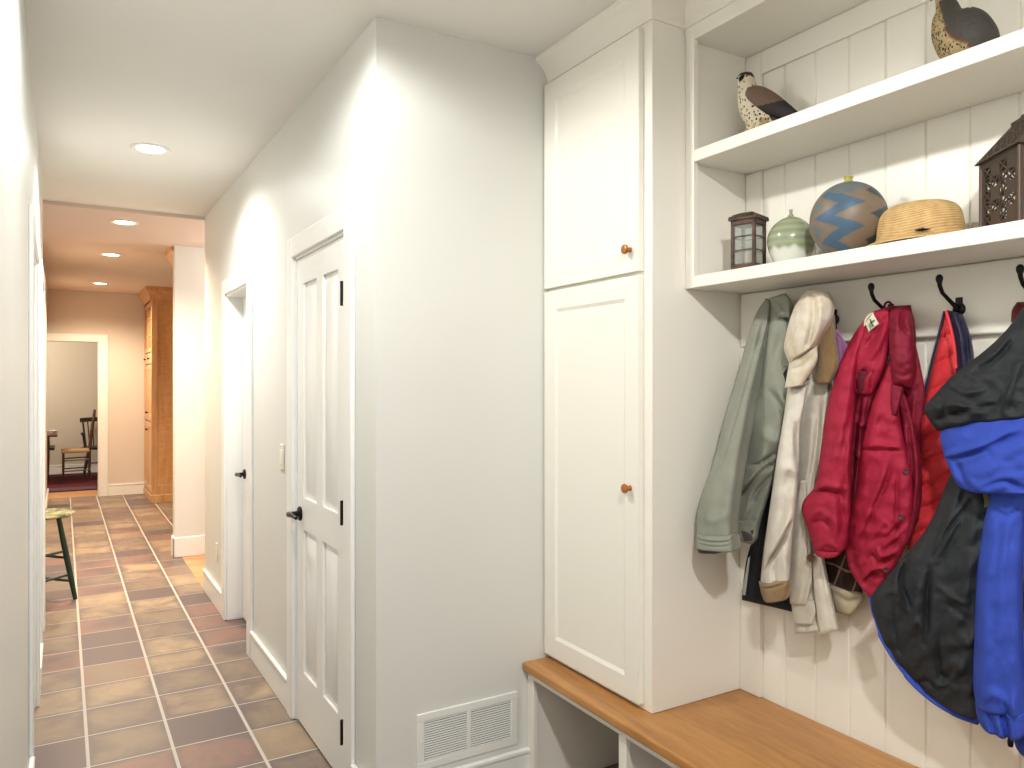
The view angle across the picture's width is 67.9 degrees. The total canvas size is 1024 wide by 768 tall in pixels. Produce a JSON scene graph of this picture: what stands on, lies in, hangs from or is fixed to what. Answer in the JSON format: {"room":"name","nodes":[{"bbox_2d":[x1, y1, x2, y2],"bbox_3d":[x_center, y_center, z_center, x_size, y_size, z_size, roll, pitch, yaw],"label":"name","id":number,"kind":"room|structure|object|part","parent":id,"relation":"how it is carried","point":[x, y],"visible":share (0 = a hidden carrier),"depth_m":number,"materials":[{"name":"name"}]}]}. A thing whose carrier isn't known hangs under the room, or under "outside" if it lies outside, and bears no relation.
{"room":"mudroom","nodes":[
{"label":"mudroom","id":0,"kind":"room"},
{"bbox_2d":[0,0,42,767],"bbox_3d":[-0.889,0.138,1.171,0.130,2.705,8.120,0,0,-31],"label":"wall","id":1,"kind":"structure","parent":0,"point":[21,186],"depth_m":1.98,"materials":[{"name":"paint"}]},
{"bbox_2d":[28,756,34,767],"bbox_3d":[-0.244,1.414,0.226,0.020,0.152,5.838,0,0,-31],"label":"baseboard","id":2,"kind":"structure","parent":1,"relation":"attached to","point":[31,760],"depth_m":2.69,"materials":[{"name":"paint"}]},
{"bbox_2d":[29,204,39,756],"bbox_3d":[-2.037,0.421,3.129,0.145,2.137,0.984,0,0,-31],"label":"trim","id":3,"kind":"structure","parent":1,"relation":"attached to","point":[34,245],"depth_m":2.75,"materials":[{"name":"paint"}]},
{"bbox_2d":[40,643,42,695],"bbox_3d":[-2.332,1.414,3.762,0.020,0.152,0.406,0,0,-31],"label":"baseboard","id":4,"kind":"structure","parent":1,"relation":"attached to","point":[41,644],"depth_m":3.74,"materials":[{"name":"paint"}]},
{"bbox_2d":[40,259,44,667],"bbox_3d":[-2.703,0.421,4.257,0.145,2.137,0.824,0,0,-31],"label":"trim","id":5,"kind":"structure","parent":1,"relation":"attached to","point":[42,274],"depth_m":3.98,"materials":[{"name":"paint"}]},
{"bbox_2d":[45,279,46,499],"bbox_3d":[-4.920,0.138,7.866,0.130,2.705,4.350,0,0,-31],"label":"wall","id":6,"kind":"structure","parent":0,"point":[45,279],"depth_m":8.85,"materials":[{"name":"paint"}]},
{"bbox_2d":[45,488,48,523],"bbox_3d":[-4.852,1.414,7.900,0.020,0.152,4.340,0,0,-31],"label":"baseboard","id":7,"kind":"structure","parent":6,"relation":"attached to","point":[46,500],"depth_m":8.97,"materials":[{"name":"paint"}]},
{"bbox_2d":[47,341,97,465],"bbox_3d":[-7.198,0.138,12.775,6.000,2.705,0.120,0,0,-31],"label":"wall","id":8,"kind":"structure","parent":0,"point":[72,367],"depth_m":12.64,"materials":[{"name":"paint"}]},
{"bbox_2d":[49,464,97,474],"bbox_3d":[-7.162,1.414,12.715,5.800,0.152,0.020,0,0,-31],"label":"baseboard","id":9,"kind":"structure","parent":8,"relation":"attached to","point":[54,469],"depth_m":12.61,"materials":[{"name":"paint"}]},
{"bbox_2d":[47,289,145,484],"bbox_3d":[-5.596,0.138,10.063,6.000,2.705,0.120,0,0,-31],"label":"wall","id":10,"kind":"structure","parent":0,"point":[119,316],"depth_m":10.19,"materials":[{"name":"paint"}]},
{"bbox_2d":[47,333,107,496],"bbox_3d":[-5.730,0.417,9.977,0.761,2.145,0.150,0,0,-31],"label":"trim","id":11,"kind":"structure","parent":10,"relation":"attached to","point":[102,340],"depth_m":10.07,"materials":[{"name":"paint"}]},
{"bbox_2d":[108,483,144,495],"bbox_3d":[-5.181,1.414,10.226,0.439,0.152,0.020,0,0,-31],"label":"baseboard","id":12,"kind":"structure","parent":10,"relation":"attached to","point":[129,488],"depth_m":10.22,"materials":[{"name":"paint"}]},
{"bbox_2d":[173,245,204,537],"bbox_3d":[-1.864,0.150,7.215,2.471,2.680,0.120,0,0,-31],"label":"wall","id":13,"kind":"structure","parent":0,"point":[188,262],"depth_m":6.60,"materials":[{"name":"paint"}]},
{"bbox_2d":[171,535,204,557],"bbox_3d":[-1.871,1.405,7.202,2.476,0.170,0.135,0,0,-31],"label":"baseboard","id":14,"kind":"structure","parent":13,"relation":"attached to","point":[191,545],"depth_m":6.58,"materials":[{"name":"paint"}]},
{"bbox_2d":[205,31,363,767],"bbox_3d":[-1.315,0.138,4.109,0.130,2.705,3.387,0,0,-31],"label":"wall","id":15,"kind":"structure","parent":0,"point":[312,167],"depth_m":3.67,"materials":[{"name":"paint"}]},
{"bbox_2d":[202,568,220,614],"bbox_3d":[-2.049,1.414,5.204,0.020,0.152,0.755,0,0,-31],"label":"baseboard","id":16,"kind":"structure","parent":15,"relation":"attached to","point":[213,591],"depth_m":5.17,"materials":[{"name":"paint"}]},
{"bbox_2d":[215,542,217,561],"bbox_3d":[-1.980,1.125,5.097,0.008,0.120,0.072,0,0,-31],"label":"power outlet","id":17,"kind":"object","parent":15,"relation":"attached to","point":[216,544],"visible":1,"depth_m":5.08,"materials":[{"name":"beige plastic"}]},
{"bbox_2d":[221,263,252,658],"bbox_3d":[-1.579,0.417,4.537,0.148,2.145,0.871,0,0,-31],"label":"door","id":18,"kind":"structure","parent":15,"relation":"attached to","point":[239,285],"depth_m":4.80,"materials":[{"name":"paint"}]},
{"bbox_2d":[235,297,245,619],"bbox_3d":[-1.557,0.466,4.548,0.099,2.025,0.652,0,0,-31],"label":"door","id":19,"kind":"structure","parent":15,"relation":"in","point":[243,473],"depth_m":4.79,"materials":[{"name":"paint"}]},
{"bbox_3d":[-1.683,0.565,4.726,0.063,0.062,0.132,0,0,-31],"label":"handle","id":20,"kind":"part","parent":19,"relation":"part of","materials":[{"name":"black metal"}]},
{"bbox_2d":[250,631,286,710],"bbox_3d":[-1.215,1.414,3.792,0.020,0.152,0.782,0,0,-31],"label":"baseboard","id":21,"kind":"structure","parent":15,"relation":"attached to","point":[272,672],"depth_m":3.74,"materials":[{"name":"paint"}]},
{"bbox_2d":[280,444,283,469],"bbox_3d":[-1.084,0.343,3.579,0.010,0.120,0.072,0,0,-31],"label":"light switch","id":22,"kind":"object","parent":15,"relation":"attached to","point":[281,445],"visible":1,"depth_m":3.56,"materials":[{"name":"beige plastic"}]},
{"bbox_2d":[286,237,342,767],"bbox_3d":[-0.789,0.466,3.069,0.099,2.025,0.689,0,0,-31],"label":"door","id":23,"kind":"structure","parent":15,"relation":"in","point":[318,515],"depth_m":3.08,"materials":[{"name":"paint"}]},
{"bbox_3d":[-0.932,0.565,3.276,0.063,0.062,0.132,0,0,-31],"label":"handle","id":24,"kind":"part","parent":23,"relation":"part of","materials":[{"name":"black metal"}]},
{"bbox_2d":[287,201,354,767],"bbox_3d":[-0.732,0.421,3.104,0.148,2.137,0.894,0,0,-31],"label":"trim","id":25,"kind":"structure","parent":15,"relation":"attached to","point":[340,223],"depth_m":2.75,"materials":[{"name":"paint"}]},
{"bbox_2d":[24,0,617,293],"bbox_3d":[-2.844,-1.252,5.405,6.000,0.125,17.400,0,0,-31],"label":"ceiling","id":26,"kind":"structure","parent":0,"point":[211,83],"depth_m":3.15,"materials":[{"name":"paint"}]},
{"bbox_2d":[92,282,108,284],"bbox_3d":[-4.972,-1.212,9.188,0.190,0.007,0.190,0,0,-31],"label":"recessed light","id":27,"kind":"object","parent":26,"relation":"in","point":[96,283],"visible":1,"depth_m":9.16,"materials":[{"name":"paint"}]},
{"bbox_2d":[100,253,121,256],"bbox_3d":[-3.762,-1.212,7.139,0.190,0.007,0.190,0,0,-31],"label":"recessed light","id":28,"kind":"object","parent":26,"relation":"in","point":[102,254],"visible":1,"depth_m":7.12,"materials":[{"name":"paint"}]},
{"bbox_2d":[110,219,138,225],"bbox_3d":[-2.851,-1.187,5.598,0.190,0.007,0.190,0,0,-31],"label":"recessed light","id":29,"kind":"object","parent":26,"relation":"in","point":[117,221],"visible":1,"depth_m":5.58,"materials":[{"name":"paint"}]},
{"bbox_2d":[130,143,170,154],"bbox_3d":[-1.865,-1.212,3.928,0.190,0.007,0.190,0,0,-31],"label":"recessed light","id":30,"kind":"object","parent":26,"relation":"in","point":[146,148],"visible":1,"depth_m":3.91,"materials":[{"name":"paint"}]},
{"bbox_2d":[34,490,618,767],"bbox_3d":[-2.844,1.515,5.405,6.000,0.050,17.400,0,0,-31],"label":"floor","id":31,"kind":"structure","parent":0,"point":[142,669],"depth_m":4.03,"materials":[{"name":"tile"}]},
{"bbox_2d":[45,508,77,599],"bbox_3d":[-3.214,1.185,5.175,0.451,0.615,0.426,0,0,-31],"label":"stool","id":32,"kind":"object","parent":31,"relation":"on","point":[50,513],"visible":0.31,"depth_m":5.23,"materials":[{"name":"paint"}]},
{"bbox_3d":[-3.214,0.892,5.175,0.424,0.030,0.424,0,0,-31],"label":"seat","id":33,"kind":"part","parent":32,"relation":"part of","materials":[{"name":"beige paint"}]},
{"bbox_3d":[-3.070,1.197,5.247,0.130,0.590,0.038,0,0,-31],"label":"leg","id":34,"kind":"part","parent":32,"relation":"part of","materials":[{"name":"green paint"}]},
{"bbox_2d":[47,472,97,492],"bbox_3d":[-6.881,1.484,11.452,3.000,0.012,2.320,0,0,-31],"label":"rug","id":35,"kind":"object","parent":31,"relation":"on","point":[74,481],"visible":0.2,"depth_m":11.42,"materials":[{"name":"red carpet"}]},
{"bbox_2d":[47,431,57,483],"bbox_3d":[-7.488,1.113,11.285,1.285,0.729,1.050,0,0,-31],"label":"dining table","id":36,"kind":"object","parent":35,"relation":"on","point":[49,447],"visible":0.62,"depth_m":11.20,"materials":[{"name":"brown wood"}]},
{"bbox_3d":[-6.850,1.133,11.203,0.064,0.687,0.064,0,0,-31],"label":"leg","id":37,"kind":"part","parent":36,"relation":"part of","materials":[{"name":"brown wood"}]},
{"bbox_2d":[61,409,95,481],"bbox_3d":[-6.698,0.938,11.758,0.466,1.079,0.478,0,0,-31],"label":"dining chair","id":38,"kind":"object","parent":35,"relation":"on","point":[66,450],"visible":1,"depth_m":11.66,"materials":[{"name":"brown wood"}]},
{"bbox_3d":[-6.766,1.254,11.474,0.036,0.448,0.036,0,0,-31],"label":"leg","id":39,"kind":"part","parent":38,"relation":"part of","materials":[{"name":"brown wood"}]},
{"bbox_3d":[-6.730,1.025,11.739,0.392,0.040,0.478,0,0,-31],"label":"seat","id":40,"kind":"part","parent":38,"relation":"part of","materials":[{"name":"beige wood"}]},
{"bbox_3d":[-6.639,0.938,12.013,0.104,1.079,0.036,0,0,-31],"label":"leg","id":41,"kind":"part","parent":38,"relation":"part of","materials":[{"name":"brown wood"}]},
{"bbox_3d":[-6.445,0.938,11.686,0.104,1.079,0.036,0,0,-31],"label":"leg","id":42,"kind":"part","parent":38,"relation":"part of","materials":[{"name":"brown wood"}]},
{"bbox_2d":[80,417,97,475],"bbox_3d":[-6.784,1.014,12.468,0.510,0.927,0.501,0,0,-31],"label":"spindle chair","id":43,"kind":"object","parent":35,"relation":"on","point":[88,419],"visible":0.44,"depth_m":12.50,"materials":[{"name":"black paint"}]},
{"bbox_3d":[-6.839,1.265,12.239,0.037,0.426,0.122,0,0,15],"label":"leg","id":44,"kind":"part","parent":43,"relation":"part of","materials":[{"name":"black paint"}]},
{"bbox_3d":[-6.898,0.591,12.660,0.510,0.082,0.054,0,0,-31],"label":"rail","id":45,"kind":"part","parent":43,"relation":"part of","materials":[{"name":"black paint"}]},
{"bbox_3d":[-6.776,1.040,12.455,0.470,0.040,0.470,0,0,-31],"label":"seat","id":46,"kind":"part","parent":43,"relation":"part of","materials":[{"name":"black paint"}]},
{"bbox_2d":[138,286,172,502],"bbox_3d":[-4.477,0.138,10.040,0.737,2.704,1.053,0,0,-31],"label":"tall cabinet","id":47,"kind":"object","parent":31,"relation":"on","point":[158,310],"visible":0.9,"depth_m":9.59,"materials":[{"name":"brown wood"}]},
{"bbox_3d":[-4.861,-0.725,10.129,0.020,0.630,0.461,0,0,-31],"label":"glazed door","id":48,"kind":"part","parent":47,"relation":"part of","materials":[{"name":"brown wood"}]},
{"bbox_3d":[-4.861,-0.328,10.129,0.020,0.135,0.461,0,0,-31],"label":"drawer","id":49,"kind":"part","parent":47,"relation":"part of","materials":[{"name":"brown wood"}]},
{"bbox_3d":[-4.861,0.107,10.129,0.020,0.705,0.461,0,0,-31],"label":"door","id":50,"kind":"part","parent":47,"relation":"part of","materials":[{"name":"brown wood"}]},
{"bbox_3d":[-4.861,0.930,10.129,0.020,0.880,0.461,0,0,-31],"label":"door","id":51,"kind":"part","parent":47,"relation":"part of","materials":[{"name":"brown wood"}]},
{"bbox_3d":[-4.623,-0.725,9.725,0.020,0.630,0.461,0,0,-31],"label":"glazed door","id":52,"kind":"part","parent":47,"relation":"part of","materials":[{"name":"brown wood"}]},
{"bbox_3d":[-4.615,-0.725,9.730,0.004,0.530,0.361,0,0,-31],"label":"pane","id":53,"kind":"part","parent":47,"relation":"part of","materials":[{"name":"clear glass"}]},
{"bbox_3d":[-4.623,-0.328,9.725,0.020,0.135,0.461,0,0,-31],"label":"drawer","id":54,"kind":"part","parent":47,"relation":"part of","materials":[{"name":"brown wood"}]},
{"bbox_3d":[-4.623,0.930,9.725,0.020,0.880,0.461,0,0,-31],"label":"door","id":55,"kind":"part","parent":47,"relation":"part of","materials":[{"name":"brown wood"}]},
{"bbox_3d":[-4.623,0.107,9.725,0.020,0.705,0.461,0,0,-31],"label":"door","id":56,"kind":"part","parent":47,"relation":"part of","materials":[{"name":"brown wood"}]},
{"bbox_3d":[-4.477,-1.137,10.040,0.737,0.154,1.053,0,0,-31],"label":"crown moulding","id":57,"kind":"part","parent":47,"relation":"part of","materials":[{"name":"brown wood"}]},
{"bbox_3d":[-4.220,0.205,9.679,0.662,2.570,0.020,0,0,-31],"label":"panel","id":58,"kind":"part","parent":47,"relation":"part of","materials":[{"name":"brown wood"}]},
{"bbox_2d":[165,246,173,535],"bbox_3d":[-2.766,0.138,6.949,0.695,2.704,0.460,0,0,-31],"label":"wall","id":59,"kind":"structure","parent":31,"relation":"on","point":[169,251],"depth_m":6.81,"materials":[{"name":"brown paint"}]},
{"bbox_3d":[-2.766,-1.137,6.949,0.695,0.154,0.460,0,0,-31],"label":"crown moulding","id":60,"kind":"part","parent":59,"relation":"part of","materials":[{"name":"brown wood"}]},
{"bbox_2d":[528,673,679,767],"bbox_3d":[0.902,1.272,1.864,0.489,0.436,2.492,0,0,-31],"label":"bench","id":61,"kind":"object","parent":31,"relation":"on","point":[562,733],"visible":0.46,"depth_m":2.83,"materials":[{"name":"beige paint"}]},
{"bbox_2d":[523,656,918,767],"bbox_3d":[0.892,1.038,1.858,0.515,0.031,2.492,0,0,-31],"label":"bench top","id":62,"kind":"structure","parent":61,"relation":"on","point":[738,728],"depth_m":2.24,"materials":[{"name":"brown wood"}]},
{"bbox_2d":[535,0,742,713],"bbox_3d":[0.446,-0.096,2.668,0.457,2.236,0.643,0,0,-31],"label":"tall cabinet","id":63,"kind":"object","parent":62,"relation":"on","point":[641,367],"visible":0.98,"depth_m":2.48,"materials":[{"name":"beige paint"}]},
{"bbox_3d":[0.267,0.330,2.615,0.020,1.344,0.540,0,0,-31],"label":"door","id":64,"kind":"part","parent":63,"relation":"part of","materials":[{"name":"beige paint"}]},
{"bbox_3d":[0.267,-0.735,2.615,0.020,0.759,0.540,0,0,-31],"label":"door","id":65,"kind":"part","parent":63,"relation":"part of","materials":[{"name":"beige paint"}]},
{"bbox_3d":[0.333,-1.171,2.602,0.194,0.086,0.643,0,0,-31],"label":"crown moulding","id":66,"kind":"part","parent":63,"relation":"part of","materials":[{"name":"beige paint"}]},
{"bbox_3d":[0.362,0.330,2.405,0.030,0.031,0.031,0,0,-31],"label":"knob","id":67,"kind":"part","parent":63,"relation":"part of","materials":[{"name":"brown wood"}]},
{"bbox_3d":[0.362,-0.425,2.405,0.030,0.031,0.031,0,0,-31],"label":"knob","id":68,"kind":"part","parent":63,"relation":"part of","materials":[{"name":"brown wood"}]},
{"bbox_2d":[364,16,548,767],"bbox_3d":[0.041,0.138,2.873,1.208,2.705,0.120,0,0,-31],"label":"wall","id":69,"kind":"structure","parent":0,"point":[454,290],"depth_m":2.65,"materials":[{"name":"paint"}]},
{"bbox_2d":[417,691,516,767],"bbox_3d":[-0.152,1.220,2.683,0.396,0.192,0.010,0,0,-31],"label":"air vent","id":70,"kind":"object","parent":69,"relation":"in","point":[462,731],"visible":1,"depth_m":2.68,"materials":[{"name":"white metal"}]},
{"bbox_2d":[454,747,529,767],"bbox_3d":[-0.190,1.414,2.655,0.590,0.152,0.020,0,0,-31],"label":"baseboard","id":71,"kind":"structure","parent":69,"relation":"attached to","point":[519,758],"depth_m":2.75,"materials":[{"name":"paint"}]},
{"bbox_2d":[745,0,1023,767],"bbox_3d":[1.548,0.138,1.375,0.120,2.705,3.993,0,0,-31],"label":"wall","id":72,"kind":"structure","parent":0,"point":[844,680],"depth_m":2.13,"materials":[{"name":"beige paint"}]},
{"bbox_2d":[740,348,762,696],"bbox_3d":[0.793,0.450,2.517,0.019,1.142,0.084,0,0,-31],"label":"trim","id":73,"kind":"structure","parent":72,"relation":"attached to","point":[751,614],"depth_m":2.51,"materials":[{"name":"beige paint"}]},
{"bbox_2d":[746,171,762,263],"bbox_3d":[0.801,-0.518,2.511,0.011,0.356,0.066,0,0,-31],"label":"trim","id":74,"kind":"structure","parent":72,"relation":"attached to","point":[754,181],"depth_m":2.50,"materials":[{"name":"beige paint"}]},
{"bbox_2d":[746,0,929,85],"bbox_3d":[1.264,-0.910,1.727,0.011,0.348,1.888,0,0,-31],"label":"trim","id":75,"kind":"structure","parent":72,"relation":"attached to","point":[866,15],"depth_m":2.26,"materials":[{"name":"beige paint"}]},
{"bbox_2d":[684,0,1023,293],"bbox_3d":[1.129,-0.758,1.647,0.321,0.912,1.924,0,0,-31],"label":"wall shelf unit","id":76,"kind":"object","parent":72,"relation":"attached to","point":[720,35],"visible":1,"depth_m":2.20,"materials":[{"name":"beige paint"}]},
{"bbox_3d":[1.011,-1.171,1.587,0.058,0.086,1.905,0,0,-31],"label":"crown moulding","id":77,"kind":"part","parent":76,"relation":"part of","materials":[{"name":"beige paint"}]},
{"bbox_3d":[0.674,-0.706,2.484,0.233,0.808,0.018,0,0,-31],"label":"panel","id":78,"kind":"part","parent":76,"relation":"part of","materials":[{"name":"beige paint"}]},
{"bbox_3d":[1.045,-0.716,1.607,0.020,0.828,1.906,0,0,-31],"label":"frame","id":79,"kind":"part","parent":76,"relation":"part of","materials":[{"name":"beige paint"}]},
{"bbox_2d":[728,211,768,269],"bbox_3d":[0.726,-0.432,2.334,0.094,0.186,0.094,0,0,43],"label":"glass lantern","id":80,"kind":"object","parent":76,"relation":"on","point":[745,220],"visible":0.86,"depth_m":2.32,"materials":[{"name":"metal"}]},
{"bbox_2d":[745,251,751,262],"bbox_3d":[0.726,-0.383,2.334,0.022,0.047,0.022,0,0,-31],"label":"candle","id":81,"kind":"object","parent":80,"relation":"on","point":[748,255],"depth_m":2.33,"materials":[{"name":"wax"}]},
{"bbox_2d":[736,72,797,130],"bbox_3d":[0.804,-0.853,2.340,0.218,0.235,0.088,0,0,23],"label":"carved falcon","id":82,"kind":"object","parent":76,"relation":"on","point":[757,105],"visible":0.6,"depth_m":2.32,"materials":[{"name":"paint"}]},
{"bbox_3d":[0.737,-0.781,2.351,0.053,0.084,0.026,0,0,30],"label":"leg","id":83,"kind":"part","parent":82,"relation":"part of","materials":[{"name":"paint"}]},
{"bbox_3d":[1.157,-1.097,1.674,0.242,0.025,1.906,0,0,-31],"label":"panel","id":84,"kind":"part","parent":76,"relation":"part of","materials":[{"name":"beige paint"}]},
{"bbox_2d":[767,209,814,261],"bbox_3d":[0.816,-0.424,2.227,0.134,0.170,0.134,0,0,-31],"label":"bottle vase","id":85,"kind":"object","parent":76,"relation":"on","point":[790,237],"visible":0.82,"depth_m":2.18,"materials":[{"name":"green ceramic"}]},
{"bbox_2d":[809,176,887,252],"bbox_3d":[0.912,-0.451,2.062,0.197,0.222,0.197,0,0,-2],"label":"vase","id":86,"kind":"object","parent":76,"relation":"on","point":[846,216],"visible":0.78,"depth_m":1.99,"materials":[{"name":"ceramic"}]},
{"bbox_3d":[1.153,-0.716,1.661,0.263,0.038,1.887,0,0,-31],"label":"shelf","id":87,"kind":"part","parent":76,"relation":"part of","materials":[{"name":"beige paint"}]},
{"bbox_3d":[1.153,-0.321,1.661,0.263,0.038,1.887,0,0,-31],"label":"shelf","id":88,"kind":"part","parent":76,"relation":"part of","materials":[{"name":"beige paint"}]},
{"bbox_2d":[867,199,964,245],"bbox_3d":[1.015,-0.396,1.896,0.253,0.111,0.296,0,0,-31],"label":"straw hat","id":89,"kind":"object","parent":76,"relation":"on","point":[926,217],"visible":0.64,"depth_m":1.82,"materials":[{"name":"beige wicker"}]},
{"bbox_2d":[930,0,999,58],"bbox_3d":[1.075,-0.852,1.807,0.117,0.209,0.136,0,0,-31],"label":"carved quail","id":90,"kind":"object","parent":76,"relation":"on","point":[954,28],"visible":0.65,"depth_m":1.77,"materials":[{"name":"paint"}]},
{"bbox_2d":[974,114,1023,226],"bbox_3d":[1.152,-0.475,1.671,0.176,0.270,0.177,0,0,5],"label":"lantern","id":91,"kind":"object","parent":76,"relation":"on","point":[1006,155],"visible":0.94,"depth_m":1.68,"materials":[{"name":"metal"}]},
{"bbox_3d":[1.084,-0.546,1.683,0.140,0.083,0.156,0,0,-31],"label":"roof panel","id":92,"kind":"part","parent":91,"relation":"part of","materials":[{"name":"metal"}]},
{"bbox_3d":[1.159,-0.546,1.742,0.175,0.083,0.034,0,0,5],"label":"roof panel","id":93,"kind":"part","parent":91,"relation":"part of","materials":[{"name":"metal"}]},
{"bbox_3d":[1.152,-0.424,1.671,0.164,0.168,0.164,0,0,5],"label":"corner frame","id":94,"kind":"part","parent":91,"relation":"part of","materials":[{"name":"metal"}]},
{"bbox_3d":[1.145,-0.546,1.600,0.175,0.083,0.034,0,0,5],"label":"roof panel","id":95,"kind":"part","parent":91,"relation":"part of","materials":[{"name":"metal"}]},
{"bbox_2d":[741,257,1023,347],"bbox_3d":[1.256,-0.211,1.732,0.020,0.179,1.906,0,0,-31],"label":"hook rail","id":96,"kind":"object","parent":72,"relation":"attached to","point":[990,290],"visible":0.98,"depth_m":1.99,"materials":[{"name":"beige paint"}]},
{"bbox_2d":[834,309,838,329],"bbox_3d":[0.906,-0.207,2.210,0.098,0.128,0.032,0,0,-31],"label":"coat hook","id":97,"kind":"object","parent":96,"relation":"attached to","point":[835,310],"visible":0.27,"depth_m":2.23,"materials":[{"name":"black metal"}]},
{"bbox_2d":[784,290,838,387],"bbox_3d":[0.841,-0.131,2.160,0.125,0.285,0.174,0,0,-31],"label":"hood","id":98,"kind":"object","parent":97,"relation":"hanging from","point":[810,341],"visible":1,"depth_m":2.12,"materials":[{"name":"beige fabric"}]},
{"bbox_3d":[0.841,-0.165,2.160,0.125,0.219,0.174,0,0,-31],"label":"crown","id":99,"kind":"part","parent":98,"relation":"part of","materials":[{"name":"beige fabric"}]},
{"bbox_2d":[759,365,864,635],"bbox_3d":[0.867,0.271,2.220,0.279,0.956,0.153,0,0,17],"label":"coat","id":100,"kind":"object","parent":97,"relation":"hanging from","point":[791,567],"visible":0.68,"depth_m":2.20,"materials":[{"name":"fabric"}]},
{"bbox_3d":[0.883,0.369,2.229,0.052,0.761,0.169,0,0,-31],"label":"panel","id":101,"kind":"part","parent":100,"relation":"part of","materials":[{"name":"beige fabric"}]},
{"bbox_2d":[836,330,847,363],"bbox_3d":[0.939,-0.105,2.165,0.019,0.108,0.061,0,0,-31],"label":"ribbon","id":102,"kind":"object","parent":97,"relation":"hanging from","point":[841,344],"visible":0.62,"depth_m":2.16,"materials":[{"name":"purple fabric"}]},
{"bbox_2d":[868,283,893,308],"bbox_3d":[0.996,-0.207,2.058,0.098,0.128,0.032,0,0,-31],"label":"coat hook","id":103,"kind":"object","parent":96,"relation":"attached to","point":[871,286],"visible":0.35,"depth_m":2.04,"materials":[{"name":"black metal"}]},
{"bbox_2d":[802,301,924,596],"bbox_3d":[0.931,0.175,2.052,0.144,0.792,0.342,0,0,-31],"label":"jacket","id":104,"kind":"object","parent":103,"relation":"hanging from","point":[864,501],"visible":0.97,"depth_m":2.00,"materials":[{"name":"fabric"}]},
{"bbox_3d":[0.968,0.251,2.011,0.094,0.640,0.204,0,0,-31],"label":"panel","id":105,"kind":"part","parent":104,"relation":"part of","materials":[{"name":"fabric"}]},
{"bbox_2d":[888,305,916,388],"bbox_3d":[1.007,-0.097,1.961,0.063,0.218,0.137,0,0,20],"label":"hood","id":106,"kind":"object","parent":104,"relation":"attached to","point":[902,349],"depth_m":1.93,"materials":[{"name":"fabric"}]},
{"bbox_3d":[1.023,0.076,1.982,0.039,0.568,0.098,0,0,-31],"label":"panel","id":107,"kind":"part","parent":104,"relation":"part of","materials":[{"name":"fabric"}]},
{"bbox_2d":[936,274,965,320],"bbox_3d":[1.090,-0.207,1.899,0.098,0.128,0.032,0,0,-31],"label":"coat hook","id":108,"kind":"object","parent":96,"relation":"attached to","point":[958,306],"visible":0.8,"depth_m":1.90,"materials":[{"name":"black metal"}]},
{"bbox_2d":[908,310,973,549],"bbox_3d":[1.093,0.128,1.941,0.066,0.628,0.182,0,0,-12],"label":"jacket","id":109,"kind":"object","parent":108,"relation":"hanging from","point":[954,351],"visible":0.62,"depth_m":1.94,"materials":[{"name":"fabric"}]},
{"bbox_3d":[1.127,-0.184,1.921,0.008,0.070,0.032,0,0,-31],"label":"plate","id":110,"kind":"part","parent":108,"relation":"part of","materials":[{"name":"black metal"}]},
{"bbox_2d":[1016,264,1023,288],"bbox_3d":[1.183,-0.207,1.741,0.098,0.128,0.032,0,0,-31],"label":"coat hook","id":111,"kind":"object","parent":96,"relation":"attached to","point":[1019,268],"visible":1,"depth_m":1.72,"materials":[{"name":"black metal"}]},
{"bbox_2d":[869,307,1023,755],"bbox_3d":[1.067,0.332,1.786,0.224,1.021,0.467,0,0,-31],"label":"jacket","id":112,"kind":"object","parent":111,"relation":"hanging from","point":[949,615],"visible":1,"depth_m":1.72,"materials":[{"name":"black fabric"}]},
{"bbox_2d":[940,418,1023,494],"bbox_3d":[1.072,0.140,1.686,0.132,0.213,0.283,0,0,-31],"label":"hood","id":113,"kind":"object","parent":112,"relation":"attached to","point":[983,456],"depth_m":1.66,"materials":[{"name":"blue fabric"}]},
{"bbox_2d":[1011,302,1023,321],"bbox_3d":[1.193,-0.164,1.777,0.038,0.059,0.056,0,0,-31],"label":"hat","id":114,"kind":"object","parent":111,"relation":"hanging from","point":[1018,306],"visible":0.62,"depth_m":1.78,"materials":[{"name":"fabric"}]},
{"bbox_3d":[0.846,-0.207,2.312,0.098,0.127,0.032,0,0,-31],"label":"coat hook","id":115,"kind":"object","parent":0,"visible":0},
{"bbox_2d":[695,293,792,553],"bbox_3d":[0.718,0.128,2.328,0.280,0.803,0.265,0,0,-31],"label":"jacket","id":116,"kind":"object","parent":115,"relation":"hanging from","point":[736,490],"visible":0.9,"depth_m":2.31,"materials":[{"name":"green fabric"}]},
{"bbox_2d":[742,379,807,611],"bbox_3d":[0.825,0.251,2.402,0.031,0.926,0.263,0,0,-32],"label":"jacket","id":117,"kind":"object","parent":115,"relation":"hanging from","point":[751,592],"visible":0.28,"depth_m":2.44,"materials":[{"name":"black fabric"}]}
]}

